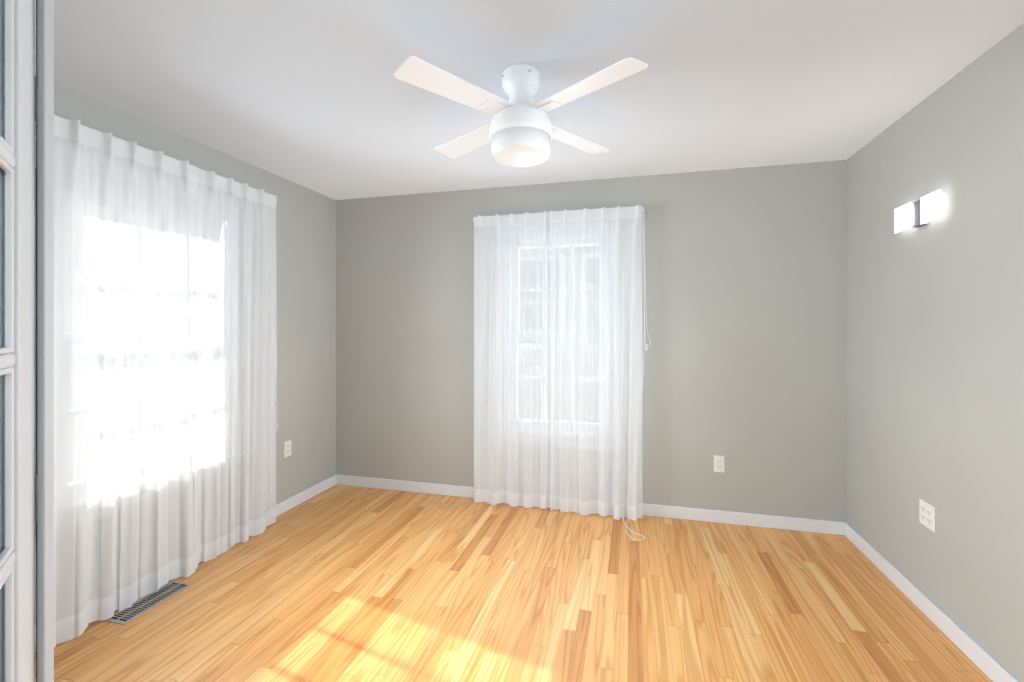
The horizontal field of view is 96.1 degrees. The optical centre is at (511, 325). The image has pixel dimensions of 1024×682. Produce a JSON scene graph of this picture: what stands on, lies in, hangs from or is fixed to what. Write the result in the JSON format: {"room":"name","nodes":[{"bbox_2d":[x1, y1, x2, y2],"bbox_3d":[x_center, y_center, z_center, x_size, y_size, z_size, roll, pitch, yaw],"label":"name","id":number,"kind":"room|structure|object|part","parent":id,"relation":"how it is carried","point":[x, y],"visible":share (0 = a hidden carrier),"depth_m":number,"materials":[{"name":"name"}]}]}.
{"room":"empty bedroom","nodes":[
{"label":"empty bedroom","id":0,"kind":"room"},
{"bbox_2d":[35,74,335,624],"bbox_3d":[-2.167,0.144,1.785,0.160,2.440,4.853,0,0,15],"label":"wall","id":1,"kind":"structure","parent":0,"point":[306,310],"depth_m":3.47,"materials":[{"name":"paint"}]},
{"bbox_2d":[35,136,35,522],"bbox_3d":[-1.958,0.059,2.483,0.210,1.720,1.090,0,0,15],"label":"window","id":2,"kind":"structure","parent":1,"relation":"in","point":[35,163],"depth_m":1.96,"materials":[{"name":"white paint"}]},
{"bbox_2d":[54,115,277,646],"bbox_3d":[-1.809,0.233,2.539,0.149,2.258,1.372,0,0,15],"label":"curtain","id":3,"kind":"object","parent":1,"relation":"hanging from","point":[165,357],"visible":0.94,"depth_m":2.33,"materials":[{"name":"white fabric"}]},
{"bbox_3d":[-1.635,-0.235,3.185,0.008,1.231,0.017,0,0,15],"label":"cord","id":4,"kind":"part","parent":3,"relation":"part of","materials":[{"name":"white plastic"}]},
{"bbox_3d":[-1.636,-0.084,3.190,0.011,1.535,0.017,0,0,15],"label":"cord","id":5,"kind":"part","parent":3,"relation":"part of","materials":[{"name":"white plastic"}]},
{"bbox_2d":[35,474,336,645],"bbox_3d":[-1.865,1.322,2.592,0.014,0.084,2.818,0,0,15],"label":"baseboard","id":6,"kind":"structure","parent":1,"relation":"attached to","point":[302,496],"depth_m":3.56,"materials":[{"name":"white paint"}]},
{"bbox_2d":[284,440,290,457],"bbox_3d":[-1.657,0.912,3.400,0.008,0.115,0.070,0,0,15],"label":"electrical outlet","id":7,"kind":"object","parent":1,"relation":"attached to","point":[287,448],"visible":1,"depth_m":3.39,"materials":[{"name":"white plastic"}]},
{"bbox_2d":[35,484,991,681],"bbox_3d":[-0.266,1.414,1.203,4.133,0.100,5.013,0,0,15],"label":"floor","id":8,"kind":"structure","parent":0,"point":[340,583],"depth_m":2.21,"materials":[{"name":"brown wood"}]},
{"bbox_2d":[36,0,53,681],"bbox_3d":[-0.906,0.144,0.892,0.024,2.439,0.016,0,0,15],"label":"door frame","id":9,"kind":"structure","parent":8,"relation":"on","point":[45,340],"depth_m":0.89,"materials":[{"name":"grey paint"}]},
{"bbox_2d":[0,0,36,681],"bbox_3d":[-0.714,0.318,0.573,0.140,2.068,0.770,0,0,-36],"label":"french door","id":10,"kind":"structure","parent":9,"relation":"attached to","point":[18,122],"depth_m":0.80,"materials":[{"name":"white paint"}]},
{"bbox_3d":[-0.916,0.144,0.893,0.003,2.439,0.011,0,0,15],"label":"door jamb gap","id":11,"kind":"part","parent":9,"relation":"part of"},
{"bbox_2d":[104,580,192,624],"bbox_3d":[-1.786,1.362,2.272,0.134,0.004,0.340,0,0,15],"label":"floor vent","id":12,"kind":"object","parent":8,"relation":"in","point":[142,605],"visible":0.92,"depth_m":2.26,"materials":[{"name":"silver metal"}]},
{"bbox_2d":[35,0,1023,199],"bbox_3d":[-0.266,-1.126,1.203,4.133,0.100,5.013,0,0,15],"label":"ceiling","id":13,"kind":"structure","parent":0,"point":[316,96],"depth_m":1.97,"materials":[{"name":"paint"}]},
{"bbox_2d":[394,56,647,166],"bbox_3d":[0.038,-0.893,1.971,0.887,0.366,0.887,0,0,2],"label":"ceiling fan","id":14,"kind":"object","parent":13,"relation":"hanging from","point":[520,130],"visible":1,"depth_m":1.86,"materials":[{"name":"painted metal"},{"name":"painted wood"},{"name":"frosted glass"}]},
{"bbox_2d":[336,160,845,521],"bbox_3d":[0.350,0.144,3.550,3.813,2.440,0.160,0,0,15],"label":"wall","id":15,"kind":"structure","parent":0,"point":[744,373],"depth_m":3.25,"materials":[{"name":"paint"}]},
{"bbox_2d":[473,205,649,540],"bbox_3d":[0.299,0.261,3.259,1.320,2.204,0.430,0,0,15],"label":"curtain","id":16,"kind":"object","parent":15,"relation":"hanging from","point":[558,382],"visible":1,"depth_m":3.35,"materials":[{"name":"white fabric"}]},
{"bbox_3d":[0.333,-0.329,3.428,1.301,1.025,0.086,0,0,15],"label":"rod","id":17,"kind":"part","parent":16,"relation":"part of","materials":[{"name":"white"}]},
{"bbox_3d":[0.818,0.280,3.087,0.151,2.163,0.361,0,0,15],"label":"cord","id":18,"kind":"part","parent":16,"relation":"part of","materials":[{"name":"white fabric"}]},
{"bbox_3d":[0.956,-0.316,3.256,0.048,0.970,0.047,0,0,15],"label":"cord","id":19,"kind":"part","parent":16,"relation":"part of","materials":[{"name":"white fabric"}]},
{"bbox_2d":[337,474,844,534],"bbox_3d":[0.328,1.322,3.466,3.785,0.084,0.014,0,0,15],"label":"baseboard","id":20,"kind":"structure","parent":15,"relation":"attached to","point":[773,521],"depth_m":3.22,"materials":[{"name":"white paint"}]},
{"bbox_2d":[714,455,724,472],"bbox_3d":[1.433,0.959,3.179,0.070,0.115,0.008,0,0,15],"label":"electrical outlet","id":21,"kind":"object","parent":15,"relation":"attached to","point":[719,463],"visible":1,"depth_m":3.18,"materials":[{"name":"white plastic"}]},
{"bbox_2d":[846,23,1023,681],"bbox_3d":[1.676,0.144,0.777,0.160,2.440,4.853,0,0,15],"label":"wall","id":22,"kind":"structure","parent":0,"point":[935,363],"depth_m":2.02,"materials":[{"name":"paint"}]},
{"bbox_2d":[894,189,940,232],"bbox_3d":[1.950,-0.538,2.202,0.033,0.125,0.364,0,0,15],"label":"sconce","id":23,"kind":"object","parent":22,"relation":"attached to","point":[925,210],"visible":1,"depth_m":2.21,"materials":[{"name":"white glass"}]},
{"bbox_2d":[919,499,934,531],"bbox_3d":[1.953,0.894,2.165,0.008,0.115,0.116,0,0,15],"label":"electrical outlet","id":24,"kind":"object","parent":22,"relation":"attached to","point":[926,514],"visible":1,"depth_m":2.16,"materials":[{"name":"white plastic"}]},
{"bbox_2d":[844,522,1018,681],"bbox_3d":[1.571,1.322,0.721,0.014,0.084,4.693,0,0,15],"label":"baseboard","id":25,"kind":"structure","parent":22,"relation":"attached to","point":[991,668],"depth_m":2.08,"materials":[{"name":"white paint"}]}
]}

